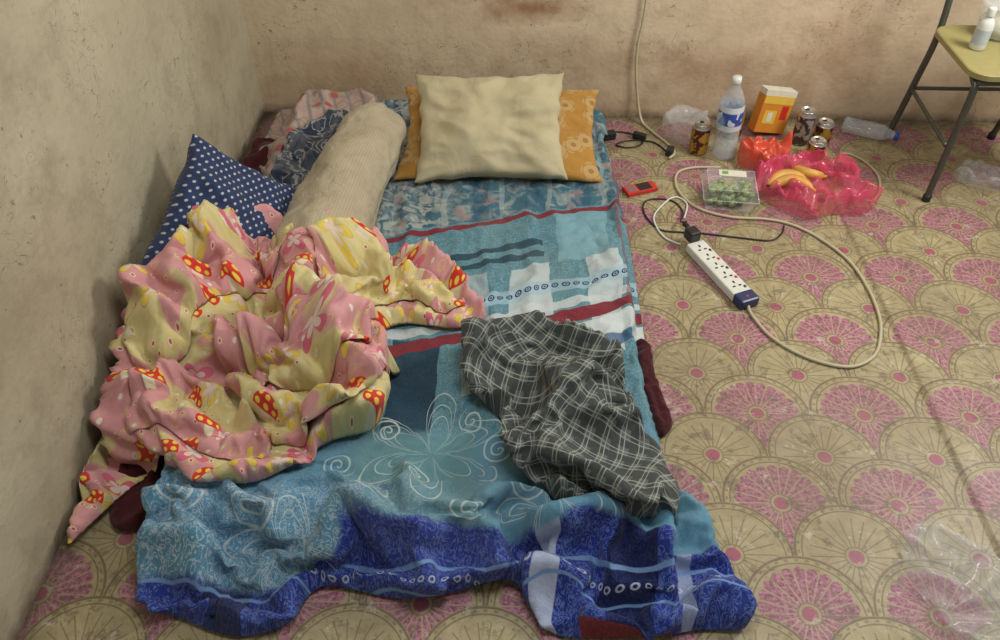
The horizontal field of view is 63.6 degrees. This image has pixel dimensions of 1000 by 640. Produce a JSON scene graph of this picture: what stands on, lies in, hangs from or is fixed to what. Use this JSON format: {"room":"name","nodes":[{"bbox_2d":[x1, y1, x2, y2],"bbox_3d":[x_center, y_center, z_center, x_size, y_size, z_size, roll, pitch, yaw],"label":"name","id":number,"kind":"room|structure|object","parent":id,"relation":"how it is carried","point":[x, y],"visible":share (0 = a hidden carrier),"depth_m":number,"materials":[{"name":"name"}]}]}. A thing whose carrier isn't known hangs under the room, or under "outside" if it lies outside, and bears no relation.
{"room":"bedroom","nodes":[
{"label":"bedroom","id":0,"kind":"room"},
{"bbox_2d":[0,0,264,639],"bbox_3d":[-0.974,-0.515,0.973,0.001,2.600,3.600,1,44,1],"label":"wall","id":1,"kind":"structure","parent":0,"point":[102,102],"depth_m":1.83,"materials":[{"name":"paint"}]},
{"bbox_2d":[16,112,999,639],"bbox_3d":[0.826,0.457,1.833,3.600,0.006,3.600,1,44,1],"label":"floor","id":2,"kind":"structure","parent":0,"point":[862,502],"depth_m":2.06,"materials":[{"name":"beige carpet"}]},
{"bbox_2d":[110,453,164,531],"bbox_3d":[-0.851,0.382,1.879,0.109,0.028,0.239,-6,44,-7],"label":"cloth","id":3,"kind":"object","parent":2,"relation":"on","point":[127,514],"visible":0.63,"depth_m":1.84,"materials":[{"name":"red fabric"}]},
{"bbox_2d":[242,137,275,174],"bbox_3d":[-0.846,-0.480,2.729,0.130,0.070,0.548,1,44,1],"label":"cloth","id":4,"kind":"object","parent":2,"relation":"on","point":[256,156],"visible":0.26,"depth_m":2.80,"materials":[{"name":"red fabric"}]},
{"bbox_2d":[604,129,674,156],"bbox_3d":[0.511,-0.658,2.981,0.274,0.030,0.110,28,50,26],"label":"cable","id":5,"kind":"object","parent":2,"relation":"on","point":[639,136],"visible":0.98,"depth_m":3.00,"materials":[{"name":"black plastic"}]},
{"bbox_2d":[622,180,657,196],"bbox_3d":[0.482,-0.452,2.776,0.115,0.016,0.050,-14,46,-15],"label":"mobile phone","id":6,"kind":"object","parent":2,"relation":"on","point":[641,188],"visible":1,"depth_m":2.77,"materials":[{"name":"red plastic"}]},
{"bbox_2d":[653,196,687,244],"bbox_3d":[0.558,-0.335,2.660,0.106,0.006,0.263,11,45,11],"label":"cable","id":7,"kind":"object","parent":2,"relation":"on","point":[682,199],"visible":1,"depth_m":2.67,"materials":[{"name":"plastic"}]},
{"bbox_2d":[689,119,710,155],"bbox_3d":[0.724,-0.661,2.920,0.066,0.120,0.066,1,44,1],"label":"drink can","id":8,"kind":"object","parent":2,"relation":"on","point":[701,129],"visible":1,"depth_m":2.90,"materials":[{"name":"gold metal"}]},
{"bbox_2d":[642,198,784,240],"bbox_3d":[0.683,-0.327,2.620,0.462,0.052,0.180,16,46,16],"label":"cable","id":9,"kind":"object","parent":2,"relation":"on","point":[645,201],"visible":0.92,"depth_m":2.61,"materials":[{"name":"black plastic"}]},
{"bbox_2d":[682,222,758,309],"bbox_3d":[0.655,-0.174,2.452,0.064,0.062,0.371,-16,46,-16],"label":"power strip","id":10,"kind":"object","parent":2,"relation":"on","point":[724,277],"visible":1,"depth_m":2.43,"materials":[{"name":"white plastic"}]},
{"bbox_2d":[706,170,754,206],"bbox_3d":[0.772,-0.438,2.712,0.184,0.080,0.154,5,44,5],"label":"box","id":11,"kind":"object","parent":2,"relation":"on","point":[731,194],"visible":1,"depth_m":2.69,"materials":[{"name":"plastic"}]},
{"bbox_2d":[716,74,744,132],"bbox_3d":[0.809,-0.710,2.835,0.093,0.312,0.087,1,44,1],"label":"water bottle","id":12,"kind":"object","parent":2,"relation":"on","point":[731,109],"visible":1,"depth_m":2.81,"materials":[{"name":"white plastic"}]},
{"bbox_2d":[737,131,792,169],"bbox_3d":[0.942,-0.612,2.865,0.182,0.110,0.149,1,44,1],"label":"plastic bag","id":13,"kind":"object","parent":2,"relation":"on","point":[750,151],"visible":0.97,"depth_m":2.85,"materials":[{"name":"red"}]},
{"bbox_2d":[748,85,797,133],"bbox_3d":[1.012,-0.781,2.997,0.154,0.187,0.072,-8,44,-8],"label":"box","id":14,"kind":"object","parent":2,"relation":"on","point":[772,109],"visible":1,"depth_m":2.97,"materials":[{"name":"orange cardboard"}]},
{"bbox_2d":[674,166,882,368],"bbox_3d":[0.873,-0.217,2.531,0.406,0.016,1.009,-7,44,-7],"label":"extension cord","id":15,"kind":"object","parent":2,"relation":"on","point":[843,255],"visible":1,"depth_m":2.43,"materials":[{"name":"white plastic"}]},
{"bbox_2d":[792,106,816,145],"bbox_3d":[1.116,-0.710,2.962,0.066,0.135,0.066,1,44,1],"label":"drink can","id":16,"kind":"object","parent":2,"relation":"on","point":[806,117],"visible":0.98,"depth_m":2.93,"materials":[{"name":"metal"}]},
{"bbox_2d":[806,136,827,161],"bbox_3d":[1.138,-0.616,2.906,0.066,0.075,0.066,1,44,1],"label":"drink can","id":17,"kind":"object","parent":2,"relation":"on","point":[815,142],"visible":0.64,"depth_m":2.88,"materials":[{"name":"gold metal"}]},
{"bbox_2d":[752,149,883,218],"bbox_3d":[1.066,-0.477,2.733,0.404,0.097,0.335,1,44,1],"label":"plastic bag","id":18,"kind":"object","parent":2,"relation":"on","point":[871,189],"visible":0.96,"depth_m":2.70,"materials":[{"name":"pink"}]},
{"bbox_2d":[767,166,830,194],"bbox_3d":[1.009,-0.471,2.725,0.187,0.042,0.183,20,47,20],"label":"banana bunch","id":19,"kind":"object","parent":18,"relation":"on","point":[782,176],"visible":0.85,"depth_m":2.73,"materials":[{"name":"yellow food"}]},
{"bbox_2d":[812,117,834,143],"bbox_3d":[1.191,-0.693,2.976,0.066,0.090,0.066,1,44,1],"label":"drink can","id":20,"kind":"object","parent":2,"relation":"on","point":[824,127],"visible":0.72,"depth_m":2.95,"materials":[{"name":"gold metal"}]},
{"bbox_2d":[839,152,880,202],"bbox_3d":[1.289,-0.505,2.837,0.092,0.008,0.308,-1,44,-1],"label":"cable","id":21,"kind":"object","parent":2,"relation":"on","point":[846,153],"visible":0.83,"depth_m":2.88,"materials":[{"name":"white plastic"}]},
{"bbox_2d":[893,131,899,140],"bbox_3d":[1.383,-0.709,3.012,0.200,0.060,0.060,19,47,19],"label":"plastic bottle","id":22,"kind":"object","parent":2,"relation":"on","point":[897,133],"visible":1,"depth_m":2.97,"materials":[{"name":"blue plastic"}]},
{"bbox_2d":[883,0,999,202],"bbox_3d":[1.644,-0.854,2.586,0.450,0.863,0.455,1,44,1],"label":"metal chair","id":23,"kind":"object","parent":2,"relation":"on","point":[982,68],"visible":0.97,"depth_m":2.60,"materials":[{"name":"paint"}]},
{"bbox_2d":[969,6,997,50],"bbox_3d":[1.495,-0.900,2.489,0.049,0.130,0.049,1,44,1],"label":"lotion bottle","id":24,"kind":"object","parent":23,"relation":"on","point":[982,33],"visible":1,"depth_m":2.48,"materials":[{"name":"white plastic"}]},
{"bbox_2d":[980,11,999,40],"bbox_3d":[1.603,-0.959,2.567,0.160,0.106,0.160,1,44,1],"label":"plastic tub","id":25,"kind":"object","parent":23,"relation":"on","point":[995,35],"visible":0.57,"depth_m":2.56,"materials":[{"name":"white plastic"}]},
{"bbox_3d":[-0.201,-0.168,2.437,1.100,0.075,1.840,1,44,1],"label":"mattress","id":26,"kind":"object","parent":2,"relation":"on","visible":0},
{"bbox_2d":[67,191,484,543],"bbox_3d":[-0.498,0.040,1.951,0.917,0.425,0.914,1,44,1],"label":"blanket","id":27,"kind":"object","parent":26,"relation":"on","point":[245,360],"visible":1,"depth_m":1.90,"materials":[{"name":"pink fabric"}]},
{"bbox_2d":[133,100,756,639],"bbox_3d":[-0.144,-0.133,2.288,1.368,0.212,2.058,1,44,1],"label":"bedsheet","id":28,"kind":"object","parent":26,"relation":"on","point":[436,498],"visible":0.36,"depth_m":1.73,"materials":[{"name":"blue fabric"}]},
{"bbox_2d":[138,134,295,274],"bbox_3d":[-0.748,-0.255,2.243,0.283,0.433,0.517,5,44,5],"label":"polka dot pillow","id":29,"kind":"object","parent":28,"relation":"on","point":[206,168],"visible":0.43,"depth_m":2.16,"materials":[{"name":"fabric"}]},
{"bbox_2d":[275,110,348,188],"bbox_3d":[-0.631,-0.501,2.632,0.226,0.084,0.710,1,44,1],"label":"floral cloth","id":30,"kind":"object","parent":28,"relation":"on","point":[305,145],"visible":0.42,"depth_m":2.72,"materials":[{"name":"fabric"}]},
{"bbox_2d":[258,88,378,176],"bbox_3d":[-0.660,-0.636,2.856,0.406,0.119,0.596,1,44,1],"label":"floral cloth","id":31,"kind":"object","parent":28,"relation":"on","point":[312,105],"visible":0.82,"depth_m":2.95,"materials":[{"name":"fabric"}]},
{"bbox_2d":[275,102,406,250],"bbox_3d":[-0.465,-0.406,2.442,0.249,0.242,0.800,4,44,5],"label":"bolster pillow","id":32,"kind":"object","parent":28,"relation":"on","point":[353,169],"visible":0.71,"depth_m":2.37,"materials":[{"name":"fabric"}]},
{"bbox_2d":[414,73,567,182],"bbox_3d":[-0.032,-0.632,2.646,0.510,0.256,0.321,1,44,1],"label":"pillow","id":33,"kind":"object","parent":28,"relation":"on","point":[494,126],"visible":1,"depth_m":2.58,"materials":[{"name":"beige fabric"}]},
{"bbox_2d":[393,86,602,181],"bbox_3d":[0.001,-0.634,2.744,0.691,0.159,0.406,1,44,1],"label":"floral pillow","id":34,"kind":"object","parent":28,"relation":"on","point":[575,120],"visible":0.41,"depth_m":2.69,"materials":[{"name":"fabric"}]},
{"bbox_2d":[459,311,676,519],"bbox_3d":[0.146,0.210,1.893,0.387,0.229,0.637,-12,45,-12],"label":"plaid cloth","id":35,"kind":"object","parent":28,"relation":"on","point":[554,389],"visible":0.99,"depth_m":1.82,"materials":[{"name":"fabric"}]},
{"bbox_2d":[636,338,672,435],"bbox_3d":[0.396,0.163,2.108,0.057,0.028,0.331,-4,44,-4],"label":"cloth","id":36,"kind":"object","parent":28,"relation":"on","point":[661,415],"visible":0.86,"depth_m":2.08,"materials":[{"name":"red fabric"}]},
{"bbox_2d":[240,0,999,121],"bbox_3d":[0.876,-1.724,2.238,3.600,2.600,0.001,1,44,1],"label":"wall","id":37,"kind":"structure","parent":0,"point":[843,59],"depth_m":2.96,"materials":[{"name":"paint"}]},
{"bbox_2d":[635,0,675,158],"bbox_3d":[0.575,-1.194,2.552,0.052,1.400,0.323,-16,46,-16],"label":"cord","id":38,"kind":"object","parent":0,"point":[646,1],"visible":0.99,"depth_m":2.99,"materials":[{"name":"white plastic"}]}
]}

